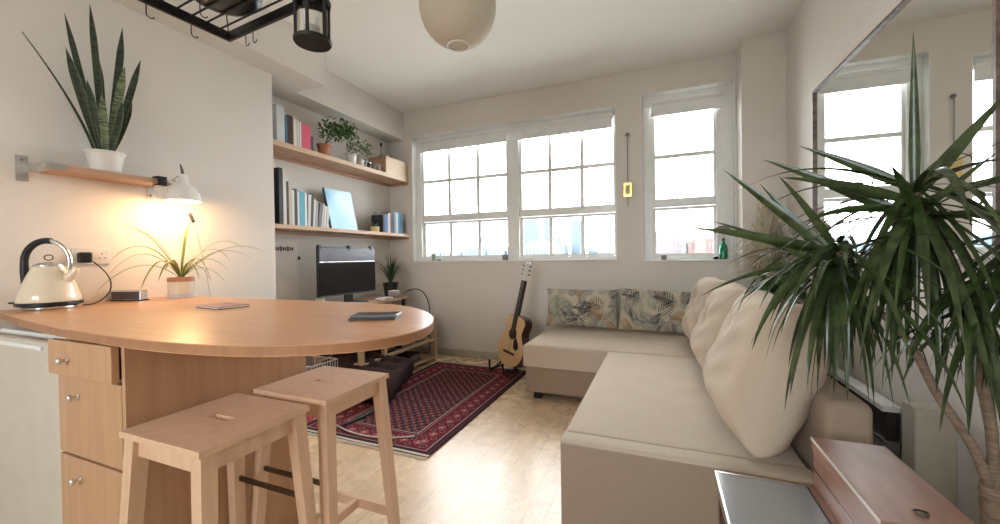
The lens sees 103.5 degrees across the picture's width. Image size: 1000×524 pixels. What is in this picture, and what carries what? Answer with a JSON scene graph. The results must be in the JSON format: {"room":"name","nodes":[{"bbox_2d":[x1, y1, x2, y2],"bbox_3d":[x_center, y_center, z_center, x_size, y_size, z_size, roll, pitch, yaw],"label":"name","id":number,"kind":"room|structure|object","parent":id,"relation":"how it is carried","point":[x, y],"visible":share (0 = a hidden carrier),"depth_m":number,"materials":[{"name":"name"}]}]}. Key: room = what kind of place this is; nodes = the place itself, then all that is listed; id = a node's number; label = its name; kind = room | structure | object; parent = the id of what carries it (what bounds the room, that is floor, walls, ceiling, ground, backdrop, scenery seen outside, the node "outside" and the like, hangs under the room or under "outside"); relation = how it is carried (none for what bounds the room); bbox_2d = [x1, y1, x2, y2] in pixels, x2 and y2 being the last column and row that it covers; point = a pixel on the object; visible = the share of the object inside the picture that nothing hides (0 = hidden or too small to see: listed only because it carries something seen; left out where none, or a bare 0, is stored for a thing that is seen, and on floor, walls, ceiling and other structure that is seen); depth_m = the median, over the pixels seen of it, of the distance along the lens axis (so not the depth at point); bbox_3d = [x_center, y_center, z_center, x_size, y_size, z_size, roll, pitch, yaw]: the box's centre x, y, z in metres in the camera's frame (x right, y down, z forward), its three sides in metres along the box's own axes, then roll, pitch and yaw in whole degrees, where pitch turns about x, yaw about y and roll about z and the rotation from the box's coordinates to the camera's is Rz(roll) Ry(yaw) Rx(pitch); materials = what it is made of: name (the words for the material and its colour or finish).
{"room":"studio apartment","nodes":[
{"label":"studio apartment","id":0,"kind":"room"},
{"bbox_2d":[0,0,275,328],"bbox_3d":[-2.982,-0.283,0.876,0.620,2.930,4.990,-1,1,22],"label":"wall","id":1,"kind":"structure","parent":0,"point":[201,108],"depth_m":2.28,"materials":[{"name":"paint"}]},
{"bbox_2d":[72,248,109,264],"bbox_3d":[-2.151,-0.031,2.077,0.012,0.086,0.150,-1,1,22],"label":"wall socket","id":2,"kind":"object","parent":1,"relation":"attached to","point":[100,255],"visible":0.7,"depth_m":2.09,"materials":[{"name":"white plastic"}]},
{"bbox_2d":[77,252,92,262],"bbox_3d":[-2.142,-0.023,2.033,0.040,0.055,0.050,-1,1,22],"label":"plug","id":3,"kind":"object","parent":2,"relation":"attached to","point":[82,257],"visible":1,"depth_m":2.02,"materials":[{"name":"black plastic"}]},
{"bbox_2d":[15,154,170,199],"bbox_3d":[-2.076,-0.434,2.053,0.174,0.145,0.542,-1,1,22],"label":"wall shelf","id":4,"kind":"object","parent":1,"relation":"attached to","point":[22,167],"visible":0.94,"depth_m":1.94,"materials":[{"name":"brown wood"}]},
{"bbox_2d":[22,6,140,172],"bbox_3d":[-2.097,-0.894,2.005,0.158,0.860,0.432,-1,1,22],"label":"potted snake plant","id":5,"kind":"object","parent":4,"relation":"on","point":[104,137],"visible":0.88,"depth_m":2.03,"materials":[{"name":"green plant"}]},
{"bbox_2d":[152,164,210,297],"bbox_3d":[-1.799,-0.184,2.273,0.316,0.776,0.213,-1,1,22],"label":"lamp","id":6,"kind":"object","parent":4,"relation":"attached to","point":[182,191],"depth_m":2.27,"materials":[{"name":"white metal"}]},
{"bbox_2d":[272,95,390,370],"bbox_3d":[-1.851,-0.342,4.113,0.280,2.930,1.860,-1,1,22],"label":"wall","id":7,"kind":"structure","parent":0,"point":[368,198],"depth_m":4.06,"materials":[{"name":"paint"}]},
{"bbox_2d":[275,239,299,299],"bbox_3d":[-1.952,0.111,3.446,0.020,0.625,0.472,-1,1,22],"label":"panel","id":8,"kind":"object","parent":7,"relation":"hanging from","point":[286,250],"visible":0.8,"depth_m":3.54,"materials":[{"name":"beige paint"}]},
{"bbox_2d":[275,246,292,250],"bbox_3d":[-1.930,-0.118,3.507,0.002,0.045,0.210,-1,1,22],"label":"print","id":9,"kind":"object","parent":8,"relation":"attached to","point":[277,248],"depth_m":3.52},
{"bbox_2d":[273,139,408,186],"bbox_3d":[-1.595,-0.955,3.998,0.289,0.071,1.850,-1,1,22],"label":"shelf","id":10,"kind":"object","parent":7,"relation":"attached to","point":[284,151],"visible":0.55,"depth_m":3.84,"materials":[{"name":"brown wood"}]},
{"bbox_2d":[272,104,284,141],"bbox_3d":[-1.864,-1.126,3.240,0.170,0.300,0.075,-1,1,22],"label":"book","id":11,"kind":"object","parent":10,"relation":"on","point":[278,117],"visible":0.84,"depth_m":3.19,"materials":[{"name":"white paper"}]},
{"bbox_2d":[287,115,292,144],"bbox_3d":[-1.829,-1.100,3.325,0.170,0.245,0.050,-1,1,22],"label":"book","id":12,"kind":"object","parent":10,"relation":"on","point":[289,118],"visible":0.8,"depth_m":3.29,"materials":[{"name":"paper"}]},
{"bbox_2d":[293,116,296,145],"bbox_3d":[-1.813,-1.106,3.366,0.170,0.255,0.032,-1,1,22],"label":"book","id":13,"kind":"object","parent":10,"relation":"on","point":[294,117],"visible":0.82,"depth_m":3.33,"materials":[{"name":"beige paper"}]},
{"bbox_2d":[301,123,310,149],"bbox_3d":[-1.770,-1.090,3.472,0.170,0.220,0.092,-1,1,22],"label":"book","id":14,"kind":"object","parent":10,"relation":"on","point":[305,129],"visible":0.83,"depth_m":3.44,"materials":[{"name":"paper"}]},
{"bbox_2d":[317,116,359,155],"bbox_3d":[-1.570,-1.190,3.842,0.394,0.404,0.444,-1,1,22],"label":"potted herb","id":15,"kind":"object","parent":10,"relation":"on","point":[324,148],"visible":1,"depth_m":3.77,"materials":[{"name":"plant"}]},
{"bbox_2d":[317,143,330,155],"bbox_3d":[-1.661,-1.046,3.720,0.128,0.122,0.128,-1,1,22],"label":"pot","id":16,"kind":"object","parent":15,"relation":"on","point":[324,148],"depth_m":3.67,"materials":[{"name":"ceramic"}]},
{"bbox_2d":[345,137,374,162],"bbox_3d":[-1.454,-1.125,4.074,0.303,0.265,0.348,-1,1,22],"label":"potted herb","id":17,"kind":"object","parent":10,"relation":"on","point":[349,157],"visible":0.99,"depth_m":4.03,"materials":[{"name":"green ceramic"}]},
{"bbox_2d":[346,154,356,162],"bbox_3d":[-1.513,-1.036,4.006,0.104,0.090,0.104,-1,1,22],"label":"pot","id":18,"kind":"object","parent":17,"relation":"on","point":[349,157],"depth_m":3.97,"materials":[{"name":"white ceramic"}]},
{"bbox_2d":[368,156,406,178],"bbox_3d":[-1.320,-1.100,4.655,0.250,0.195,0.400,-1,1,22],"label":"wooden crate","id":19,"kind":"object","parent":10,"relation":"on","point":[389,165],"visible":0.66,"depth_m":4.51,"materials":[{"name":"brown wood"}]},
{"bbox_2d":[275,224,409,239],"bbox_3d":[-1.586,-0.290,4.006,0.289,0.061,1.850,-1,1,22],"label":"shelf","id":20,"kind":"object","parent":7,"relation":"attached to","point":[279,228],"visible":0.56,"depth_m":3.86,"materials":[{"name":"brown wood"}]},
{"bbox_2d":[274,167,283,223],"bbox_3d":[-1.879,-0.536,3.244,0.210,0.460,0.036,-1,1,22],"label":"book","id":21,"kind":"object","parent":20,"relation":"on","point":[278,178],"visible":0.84,"depth_m":3.20,"materials":[{"name":"black paper"}]},
{"bbox_2d":[282,169,286,223],"bbox_3d":[-1.865,-0.531,3.277,0.210,0.450,0.030,-1,1,22],"label":"book","id":22,"kind":"object","parent":20,"relation":"on","point":[283,171],"visible":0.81,"depth_m":3.23,"materials":[{"name":"white paper"}]},
{"bbox_2d":[286,181,288,224],"bbox_3d":[-1.855,-0.487,3.302,0.210,0.360,0.020,-1,1,22],"label":"book","id":23,"kind":"object","parent":20,"relation":"on","point":[287,188],"visible":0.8,"depth_m":3.26,"materials":[{"name":"grey paper"}]},
{"bbox_2d":[288,186,291,224],"bbox_3d":[-1.844,-0.467,3.326,0.210,0.320,0.028,-1,1,22],"label":"book","id":24,"kind":"object","parent":20,"relation":"on","point":[290,188],"visible":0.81,"depth_m":3.29,"materials":[{"name":"beige paper"}]},
{"bbox_2d":[292,189,294,224],"bbox_3d":[-1.834,-0.458,3.352,0.210,0.300,0.022,-1,1,22],"label":"book","id":25,"kind":"object","parent":20,"relation":"on","point":[293,208],"visible":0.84,"depth_m":3.31,"materials":[{"name":"white paper"}]},
{"bbox_2d":[293,189,297,224],"bbox_3d":[-1.824,-0.463,3.376,0.210,0.310,0.026,-1,1,22],"label":"book","id":26,"kind":"object","parent":20,"relation":"on","point":[295,190],"visible":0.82,"depth_m":3.33,"materials":[{"name":"grey paper"}]},
{"bbox_2d":[297,191,304,225],"bbox_3d":[-1.792,-0.457,3.429,0.190,0.295,0.052,-1,1,22],"label":"book","id":27,"kind":"object","parent":20,"relation":"on","point":[301,194],"visible":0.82,"depth_m":3.39,"materials":[{"name":"blue paper"}]},
{"bbox_2d":[307,194,311,225],"bbox_3d":[-1.763,-0.452,3.500,0.190,0.286,0.051,-1,1,22],"label":"book","id":28,"kind":"object","parent":20,"relation":"on","point":[309,196],"visible":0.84,"depth_m":3.46,"materials":[{"name":"white paper"}]},
{"bbox_2d":[307,193,313,225],"bbox_3d":[-1.761,-0.460,3.532,0.210,0.301,0.040,-1,1,22],"label":"book","id":29,"kind":"object","parent":20,"relation":"on","point":[312,194],"visible":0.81,"depth_m":3.49,"materials":[{"name":"grey paper"}]},
{"bbox_2d":[318,202,322,226],"bbox_3d":[-1.717,-0.425,3.612,0.190,0.232,0.060,-1,1,22],"label":"book","id":30,"kind":"object","parent":20,"relation":"on","point":[320,205],"visible":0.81,"depth_m":3.58,"materials":[{"name":"grey paper"}]},
{"bbox_2d":[322,188,357,229],"bbox_3d":[-1.610,-0.524,3.982,0.114,0.410,0.355,-1,1,22],"label":"picture","id":31,"kind":"object","parent":20,"relation":"on","point":[341,214],"visible":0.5,"depth_m":3.96,"materials":[{"name":"blue paper"}]},
{"bbox_2d":[371,214,384,231],"bbox_3d":[-1.371,-0.429,4.426,0.160,0.200,0.024,-1,1,22],"label":"book","id":32,"kind":"object","parent":20,"relation":"on","point":[379,219],"visible":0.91,"depth_m":4.40,"materials":[{"name":"black paper"}]},
{"bbox_2d":[308,353,582,523],"bbox_3d":[-0.720,1.176,1.124,4.600,0.060,7.100,-1,1,22],"label":"floor","id":33,"kind":"structure","parent":0,"point":[504,466],"depth_m":2.14,"materials":[{"name":"laminate"}]},
{"bbox_2d":[0,326,65,523],"bbox_3d":[-1.665,0.699,1.738,0.655,0.865,0.618,-1,1,22],"label":"fridge","id":34,"kind":"object","parent":33,"relation":"on","point":[30,450],"visible":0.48,"depth_m":1.43,"materials":[{"name":"white paint"}]},
{"bbox_2d":[48,338,306,523],"bbox_3d":[-1.176,0.693,1.516,0.393,0.909,0.691,-1,1,22],"label":"drawer unit","id":35,"kind":"object","parent":33,"relation":"on","point":[105,390],"visible":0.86,"depth_m":1.26,"materials":[{"name":"brown wood"}]},
{"bbox_2d":[0,296,433,356],"bbox_3d":[-1.186,0.220,1.629,2.129,0.028,0.887,-1,1,22],"label":"countertop","id":36,"kind":"structure","parent":35,"relation":"on","point":[268,327],"depth_m":1.28,"materials":[{"name":"brown wood"}]},
{"bbox_2d":[8,238,111,310],"bbox_3d":[-2.059,0.051,1.867,0.232,0.329,0.323,0,1,31],"label":"kettle","id":37,"kind":"object","parent":36,"relation":"on","point":[46,286],"visible":1,"depth_m":1.78,"materials":[{"name":"metal"}]},
{"bbox_2d":[109,290,148,300],"bbox_3d":[-2.034,0.182,2.163,0.176,0.058,0.052,-1,1,2],"label":"digital clock","id":38,"kind":"object","parent":36,"relation":"on","point":[116,295],"visible":0.99,"depth_m":2.14,"materials":[{"name":"metal"}]},
{"bbox_2d":[94,222,263,298],"bbox_3d":[-1.809,-0.018,2.309,0.226,0.449,0.832,0,1,39],"label":"spider plant","id":39,"kind":"object","parent":36,"relation":"on","point":[180,286],"visible":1,"depth_m":2.26,"materials":[{"name":"green plant"}]},
{"bbox_2d":[196,302,249,309],"bbox_3d":[-1.258,0.199,1.788,0.200,0.012,0.130,0,1,31],"label":"notebook","id":40,"kind":"object","parent":36,"relation":"on","point":[224,305],"visible":1,"depth_m":1.76,"materials":[{"name":"brown paper"}]},
{"bbox_2d":[348,311,401,320],"bbox_3d":[-0.437,0.190,1.390,0.164,0.017,0.090,-1,1,-2],"label":"tablet computer","id":41,"kind":"object","parent":36,"relation":"on","point":[360,315],"visible":1,"depth_m":1.35,"materials":[{"name":"black plastic"}]},
{"bbox_2d":[119,393,316,523],"bbox_3d":[-0.851,0.812,1.214,0.418,0.671,0.378,-1,1,22],"label":"bar stool","id":42,"kind":"object","parent":33,"relation":"on","point":[202,439],"visible":1,"depth_m":1.14,"materials":[{"name":"brown wood"}]},
{"bbox_2d":[306,355,337,371],"bbox_3d":[-1.562,0.960,3.200,0.387,0.327,0.268,-1,1,22],"label":"wire basket","id":43,"kind":"object","parent":33,"relation":"on","point":[333,359],"visible":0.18,"depth_m":3.26,"materials":[{"name":"grey metal"}]},
{"bbox_2d":[249,366,399,523],"bbox_3d":[-0.687,0.805,1.563,0.418,0.671,0.378,-1,1,22],"label":"bar stool","id":44,"kind":"object","parent":33,"relation":"on","point":[329,391],"visible":0.91,"depth_m":1.48,"materials":[{"name":"brown wood"}]},
{"bbox_2d":[313,317,436,367],"bbox_3d":[-1.177,0.872,3.938,0.540,0.487,1.220,-1,1,22],"label":"bench","id":45,"kind":"object","parent":33,"relation":"on","point":[361,355],"visible":0.15,"depth_m":4.05,"materials":[{"name":"brown wood"}]},
{"bbox_2d":[336,295,408,305],"bbox_3d":[-1.440,0.515,3.963,0.440,0.235,1.160,-1,1,22],"label":"tv stand","id":46,"kind":"object","parent":45,"relation":"on","point":[371,299],"visible":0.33,"depth_m":4.21,"materials":[{"name":"brown wood"}]},
{"bbox_2d":[316,245,375,302],"bbox_3d":[-1.469,0.120,3.834,0.190,0.558,0.755,-1,1,22],"label":"television","id":47,"kind":"object","parent":46,"relation":"on","point":[347,271],"visible":0.92,"depth_m":3.78,"materials":[{"name":"black plastic"}]},
{"bbox_2d":[383,282,398,296],"bbox_3d":[-1.216,0.308,4.386,0.172,0.161,0.172,-1,1,22],"label":"pot","id":48,"kind":"object","parent":46,"relation":"on","point":[387,286],"depth_m":4.32,"materials":[{"name":"black plastic"}]},
{"bbox_2d":[375,254,410,296],"bbox_3d":[-1.222,0.140,4.384,0.480,0.498,0.538,-1,1,-18],"label":"potted palm","id":49,"kind":"object","parent":46,"relation":"on","point":[387,286],"visible":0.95,"depth_m":4.33,"materials":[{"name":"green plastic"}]},
{"bbox_2d":[388,290,399,298],"bbox_3d":[-1.142,0.348,4.248,0.082,0.082,0.112,-1,1,16],"label":"cable box","id":50,"kind":"object","parent":46,"relation":"on","point":[392,293],"visible":0.94,"depth_m":4.21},
{"bbox_2d":[307,361,525,459],"bbox_3d":[-0.544,1.109,3.301,1.050,0.010,1.890,-1,1,23],"label":"rug","id":51,"kind":"object","parent":33,"relation":"on","point":[438,400],"visible":0.79,"depth_m":2.99,"materials":[{"name":"fabric"}]},
{"bbox_2d":[340,408,374,426],"bbox_3d":[-0.992,1.102,2.836,0.048,0.039,0.376,0,1,25],"label":"tube","id":52,"kind":"object","parent":51,"relation":"on","point":[372,410],"visible":0.74,"depth_m":2.78,"materials":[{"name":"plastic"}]},
{"bbox_2d":[312,351,413,402],"bbox_3d":[-1.162,0.952,3.361,0.701,0.330,0.597,-1,1,5],"label":"floor cushion","id":53,"kind":"object","parent":51,"relation":"on","point":[400,369],"visible":0.39,"depth_m":3.37,"materials":[{"name":"brown fabric"}]},
{"bbox_2d":[336,424,413,438],"bbox_3d":[-0.908,1.113,2.606,0.746,0.010,0.124,-1,1,24],"label":"strap","id":54,"kind":"object","parent":51,"relation":"on","point":[340,427],"visible":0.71,"depth_m":2.52,"materials":[{"name":"leather"}]},
{"bbox_2d":[488,359,525,378],"bbox_3d":[0.108,0.960,3.880,0.405,0.245,0.280,-1,1,-39],"label":"guitar stand","id":55,"kind":"object","parent":51,"relation":"on","point":[510,372],"visible":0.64,"depth_m":3.75,"materials":[{"name":"black plastic"}]},
{"bbox_2d":[497,262,531,367],"bbox_3d":[0.147,0.521,3.885,0.218,1.040,0.398,-1,1,-40],"label":"acoustic guitar","id":56,"kind":"object","parent":55,"relation":"on","point":[518,328],"visible":0.98,"depth_m":3.83,"materials":[{"name":"brown wood"}]},
{"bbox_2d":[523,326,872,523],"bbox_3d":[0.815,0.754,2.578,1.607,0.700,2.436,-1,1,22],"label":"sofa","id":57,"kind":"object","parent":33,"relation":"on","point":[646,439],"visible":0.76,"depth_m":1.49,"materials":[{"name":"beige fabric"}]},
{"bbox_2d":[546,288,617,329],"bbox_3d":[0.773,0.440,3.752,0.680,0.363,0.173,-1,1,22],"label":"cushion","id":58,"kind":"object","parent":57,"relation":"on","point":[566,307],"visible":1,"depth_m":3.69,"materials":[{"name":"fabric"}]},
{"bbox_2d":[523,326,695,372],"bbox_3d":[1.039,0.726,3.308,1.473,0.187,0.915,-1,1,22],"label":"seat cushion","id":59,"kind":"object","parent":57,"relation":"on","point":[559,348],"depth_m":3.10,"materials":[{"name":"beige fabric"}]},
{"bbox_2d":[618,288,690,333],"bbox_3d":[1.412,0.434,3.479,0.712,0.393,0.175,-1,1,22],"label":"cushion","id":60,"kind":"object","parent":57,"relation":"on","point":[642,310],"visible":0.84,"depth_m":3.44,"materials":[{"name":"fabric"}]},
{"bbox_2d":[566,352,805,467],"bbox_3d":[0.902,0.743,2.093,0.813,0.189,1.419,-1,1,22],"label":"seat cushion","id":61,"kind":"object","parent":57,"relation":"on","point":[646,398],"depth_m":1.76,"materials":[{"name":"beige fabric"}]},
{"bbox_2d":[681,277,736,338],"bbox_3d":[1.534,0.365,2.845,0.397,0.491,0.627,-1,1,22],"label":"cushion","id":62,"kind":"object","parent":57,"relation":"on","point":[696,304],"visible":0.36,"depth_m":2.76,"materials":[{"name":"beige fabric"}]},
{"bbox_2d":[690,283,751,368],"bbox_3d":[1.307,0.377,2.245,0.399,0.493,0.683,-1,1,22],"label":"cushion","id":63,"kind":"object","parent":57,"relation":"on","point":[704,334],"visible":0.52,"depth_m":2.10,"materials":[{"name":"beige fabric"}]},
{"bbox_2d":[703,290,840,457],"bbox_3d":[1.054,0.389,1.590,0.406,0.510,0.737,-1,1,22],"label":"cushion","id":64,"kind":"object","parent":57,"relation":"on","point":[747,390],"visible":0.8,"depth_m":1.32,"materials":[{"name":"beige fabric"}]},
{"bbox_2d":[722,192,794,282],"bbox_3d":[1.973,0.261,3.052,0.497,1.641,0.471,-1,1,22],"label":"dried pampas grass","id":65,"kind":"object","parent":33,"relation":"on","point":[766,224],"depth_m":3.02,"materials":[{"name":"plant"}]},
{"bbox_2d":[714,470,838,523],"bbox_3d":[0.750,0.878,0.822,0.464,0.500,0.597,-1,1,22],"label":"side table","id":66,"kind":"object","parent":33,"relation":"on","point":[742,499],"visible":0.77,"depth_m":1.03,"materials":[{"name":"silver wood"}]},
{"bbox_2d":[811,437,974,523],"bbox_3d":[0.872,0.554,0.896,0.161,0.142,0.376,-1,1,22],"label":"wooden chest","id":67,"kind":"object","parent":66,"relation":"on","point":[859,483],"visible":1,"depth_m":0.89,"materials":[{"name":"brown wood"}]},
{"bbox_2d":[752,273,808,303],"bbox_3d":[1.893,0.573,2.630,0.367,1.030,0.362,-1,1,-24],"label":"leafy houseplant","id":68,"kind":"object","parent":33,"relation":"on","point":[779,281],"visible":0.16,"depth_m":2.58,"materials":[{"name":"plant"}]},
{"bbox_2d":[696,31,999,523],"bbox_3d":[0.974,0.269,1.034,0.818,1.707,0.796,0,1,32],"label":"tree","id":69,"kind":"object","parent":33,"relation":"on","point":[837,304],"visible":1,"depth_m":0.99,"materials":[{"name":"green plant"}]},
{"bbox_2d":[902,400,956,506],"bbox_3d":[1.512,0.807,1.391,0.110,0.605,0.085,-1,1,22],"label":"storage box","id":70,"kind":"object","parent":33,"relation":"on","point":[930,451],"visible":0.64,"depth_m":1.35,"materials":[{"name":"beige cardboard"}]},
{"bbox_2d":[262,0,802,112],"bbox_3d":[-0.763,-1.823,1.085,4.600,0.080,7.100,-1,1,22],"label":"ceiling","id":71,"kind":"structure","parent":0,"point":[385,49],"depth_m":3.28,"materials":[{"name":"paint"}]},
{"bbox_2d":[137,0,292,45],"bbox_3d":[-0.991,-1.294,1.163,0.461,0.964,0.606,0,1,27],"label":"pot rack","id":72,"kind":"object","parent":71,"relation":"hanging from","point":[285,11],"visible":0.83,"depth_m":1.40,"materials":[{"name":"black metal"}]},
{"bbox_2d":[195,0,262,16],"bbox_3d":[-0.978,-0.941,1.255,0.250,0.120,0.427,-1,1,22],"label":"saucepan","id":73,"kind":"object","parent":72,"relation":"on","point":[224,5],"visible":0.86,"depth_m":1.37,"materials":[{"name":"black metal"}]},
{"bbox_2d":[292,0,331,52],"bbox_3d":[-0.613,-0.814,1.286,0.116,0.201,0.116,-1,1,-29],"label":"lantern","id":74,"kind":"object","parent":72,"relation":"hanging from","point":[311,18],"visible":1,"depth_m":1.25,"materials":[{"name":"black metal"}]},
{"bbox_2d":[112,0,324,89],"bbox_3d":[-2.514,-1.585,0.942,0.220,0.339,5.110,-1,1,22],"label":"ceiling beam","id":75,"kind":"structure","parent":71,"relation":"attached to","point":[275,52],"depth_m":2.78,"materials":[{"name":"paint"}]},
{"bbox_2d":[271,75,304,96],"bbox_3d":[-1.873,-1.625,3.267,0.340,0.339,0.320,-1,1,22],"label":"ceiling beam","id":76,"kind":"structure","parent":71,"relation":"attached to","point":[280,87],"depth_m":3.31,"materials":[{"name":"paint"}]},
{"bbox_2d":[278,70,403,142],"bbox_3d":[-1.573,-1.641,4.149,0.230,0.339,1.539,-1,1,22],"label":"ceiling beam","id":77,"kind":"structure","parent":71,"relation":"attached to","point":[338,98],"depth_m":4.04,"materials":[{"name":"paint"}]},
{"bbox_2d":[419,0,495,51],"bbox_3d":[-0.229,-1.482,2.127,0.413,0.636,0.413,-1,1,22],"label":"pendant lamp","id":78,"kind":"object","parent":71,"relation":"hanging from","point":[455,25],"visible":1,"depth_m":2.03,"materials":[{"name":"white paper"}]},
{"bbox_2d":[389,52,737,351],"bbox_3d":[0.547,-0.379,4.277,4.600,2.930,0.250,-1,1,22],"label":"wall","id":79,"kind":"structure","parent":0,"point":[471,303],"depth_m":4.19,"materials":[{"name":"paint"}]},
{"bbox_2d":[407,346,499,359],"bbox_3d":[0.388,1.047,4.225,3.760,0.085,0.018,-1,1,22],"label":"baseboard","id":80,"kind":"structure","parent":79,"relation":"attached to","point":[422,349],"depth_m":4.56,"materials":[{"name":"paint"}]},
{"bbox_2d":[412,106,616,261],"bbox_3d":[0.073,-0.769,4.414,2.385,1.520,0.200,-1,1,22],"label":"window","id":81,"kind":"structure","parent":79,"relation":"in","point":[515,216],"depth_m":4.38,"materials":[{"name":"white paint"}]},
{"bbox_2d":[418,127,507,152],"bbox_3d":[-0.450,-1.408,4.585,1.150,0.159,0.054,-1,1,22],"label":"roller blind","id":82,"kind":"object","parent":81,"relation":"attached to","point":[499,135],"visible":1,"depth_m":4.55,"materials":[{"name":"white fabric"}]},
{"bbox_2d":[513,111,612,140],"bbox_3d":[0.639,-1.418,4.143,1.060,0.159,0.054,-1,1,22],"label":"roller blind","id":83,"kind":"object","parent":81,"relation":"attached to","point":[602,121],"visible":1,"depth_m":4.11,"materials":[{"name":"white fabric"}]},
{"bbox_2d":[623,133,631,199],"bbox_3d":[1.240,-0.897,3.831,0.084,0.718,0.038,-1,1,22],"label":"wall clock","id":84,"kind":"object","parent":79,"relation":"hanging from","point":[627,186],"visible":1,"depth_m":3.83,"materials":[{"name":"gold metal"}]},
{"bbox_2d":[641,80,735,260],"bbox_3d":[1.763,-0.812,3.727,0.785,1.605,0.200,-1,1,22],"label":"window","id":85,"kind":"structure","parent":79,"relation":"in","point":[723,200],"depth_m":3.69,"materials":[{"name":"white paint"}]},
{"bbox_2d":[650,89,723,116],"bbox_3d":[1.741,-1.479,3.694,0.620,0.159,0.054,-1,1,22],"label":"roller blind","id":86,"kind":"object","parent":85,"relation":"attached to","point":[713,100],"visible":1,"depth_m":3.67,"materials":[{"name":"white fabric"}]},
{"bbox_2d":[719,238,727,258],"bbox_3d":[2.032,-0.119,3.582,0.068,0.190,0.068,-1,1,22],"label":"bottle","id":87,"kind":"object","parent":85,"relation":"on","point":[722,250],"visible":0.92,"depth_m":3.56,"materials":[{"name":"green glass"}]},
{"bbox_2d":[736,31,786,289],"bbox_3d":[2.212,-0.391,3.342,0.310,2.930,0.230,-1,1,22],"label":"pillar","id":88,"kind":"structure","parent":0,"point":[760,60],"depth_m":3.24,"materials":[{"name":"paint"}]},
{"bbox_2d":[786,0,999,523],"bbox_3d":[1.226,-0.335,0.170,0.250,2.930,6.850,-1,1,22],"label":"wall","id":89,"kind":"structure","parent":0,"point":[821,34],"depth_m":2.14,"materials":[{"name":"paint"}]},
{"bbox_2d":[827,366,900,457],"bbox_3d":[1.882,0.801,2.225,0.062,0.405,1.210,-1,1,22],"label":"heater","id":90,"kind":"object","parent":89,"relation":"attached to","point":[886,418],"visible":0.35,"depth_m":1.72,"materials":[{"name":"grey metal"}]},
{"bbox_2d":[812,0,999,263],"bbox_3d":[1.735,-0.534,1.830,0.024,1.058,1.433,-1,1,21],"label":"wall mirror","id":91,"kind":"object","parent":89,"relation":"attached to","point":[860,110],"visible":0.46,"depth_m":1.54,"materials":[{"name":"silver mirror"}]},
{"bbox_3d":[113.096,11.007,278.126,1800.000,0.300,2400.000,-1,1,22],"label":"ground","id":92,"kind":"structure","parent":0,"visible":0},
{"bbox_2d":[427,247,445,255],"bbox_3d":[-59.099,0.123,338.087,24.000,24.920,12.080,-1,1,22],"label":"block","id":93,"kind":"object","parent":92,"relation":"on","point":[437,249],"visible":0.07,"depth_m":330.79,"materials":[{"name":"stone"}]},
{"bbox_2d":[427,221,475,255],"bbox_3d":[-2.016,7.098,12.200,2.752,17.852,2.787,-1,1,22],"label":"bare tree","id":94,"kind":"object","parent":92,"relation":"on","point":[447,253],"visible":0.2,"depth_m":12.19,"materials":[{"name":"white plant"}]},
{"bbox_2d":[462,247,491,257],"bbox_3d":[-18.792,0.264,321.721,21.000,23.890,12.080,-1,1,22],"label":"block","id":95,"kind":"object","parent":92,"relation":"on","point":[472,251],"visible":0.18,"depth_m":316.45,"materials":[{"name":"stone"}]},
{"bbox_2d":[487,250,506,254],"bbox_3d":[-1.175,1.130,314.583,15.000,21.830,12.080,-1,1,22],"label":"block","id":96,"kind":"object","parent":92,"relation":"on","point":[492,252],"visible":0.19,"depth_m":309.23,"materials":[{"name":"stone"}]},
{"bbox_2d":[524,219,540,245],"bbox_3d":[25.964,-12.222,320.580,11.000,47.580,14.080,-1,1,22],"label":"office tower","id":97,"kind":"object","parent":92,"relation":"on","point":[532,228],"visible":0.35,"depth_m":314.18,"materials":[{"name":"stone"}]},
{"bbox_2d":[524,241,558,256],"bbox_3d":[7.022,5.861,66.303,4.200,18.637,8.080,-1,1,22],"label":"apartment block","id":98,"kind":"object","parent":92,"relation":"on","point":[535,247],"visible":0.09,"depth_m":62.81,"materials":[{"name":"stone"}]},
{"bbox_2d":[543,219,549,240],"bbox_3d":[38.751,-11.812,314.316,4.600,46.550,12.080,-1,1,22],"label":"office tower","id":99,"kind":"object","parent":92,"relation":"on","point":[545,221],"visible":0.3,"depth_m":308.63,"materials":[{"name":"stone"}]},
{"bbox_2d":[559,244,567,253],"bbox_3d":[47.672,-0.868,294.709,4.500,24.920,12.080,-1,1,22],"label":"block","id":100,"kind":"object","parent":92,"relation":"on","point":[563,248],"visible":0.36,"depth_m":289.43,"materials":[{"name":"stone"}]},
{"bbox_2d":[571,220,580,253],"bbox_3d":[60.591,-10.469,305.472,8.500,43.460,12.080,-1,1,22],"label":"office tower","id":101,"kind":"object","parent":92,"relation":"on","point":[576,225],"visible":0.55,"depth_m":300.08,"materials":[{"name":"stone"}]},
{"bbox_2d":[588,227,601,252],"bbox_3d":[73.052,-7.767,301.543,8.500,37.795,14.080,-1,1,22],"label":"office tower","id":102,"kind":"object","parent":92,"relation":"on","point":[594,233],"visible":0.48,"depth_m":295.21,"materials":[{"name":"stone"}]},
{"bbox_2d":[598,246,613,252],"bbox_3d":[76.406,-0.104,283.055,9.500,22.860,12.080,-1,1,22],"label":"block","id":103,"kind":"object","parent":92,"relation":"on","point":[603,249],"visible":0.27,"depth_m":277.80,"materials":[{"name":"stone"}]},
{"bbox_2d":[655,227,681,256],"bbox_3d":[37.142,3.496,87.491,5.500,21.933,10.080,-1,1,22],"label":"apartment block","id":104,"kind":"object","parent":92,"relation":"on","point":[668,240],"visible":0.19,"depth_m":82.76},
{"bbox_2d":[694,226,705,252],"bbox_3d":[38.725,3.788,76.102,1.800,21.600,2.000,-1,1,22],"label":"brick gable","id":105,"kind":"object","parent":92,"relation":"on","point":[700,235],"visible":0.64,"depth_m":75.12,"materials":[{"name":"white brick"}]},
{"bbox_2d":[686,238,713,252],"bbox_3d":[42.847,4.758,83.039,6.000,19.358,10.080,-1,1,22],"label":"brick building","id":106,"kind":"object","parent":92,"relation":"on","point":[690,246],"visible":0.09,"depth_m":79.17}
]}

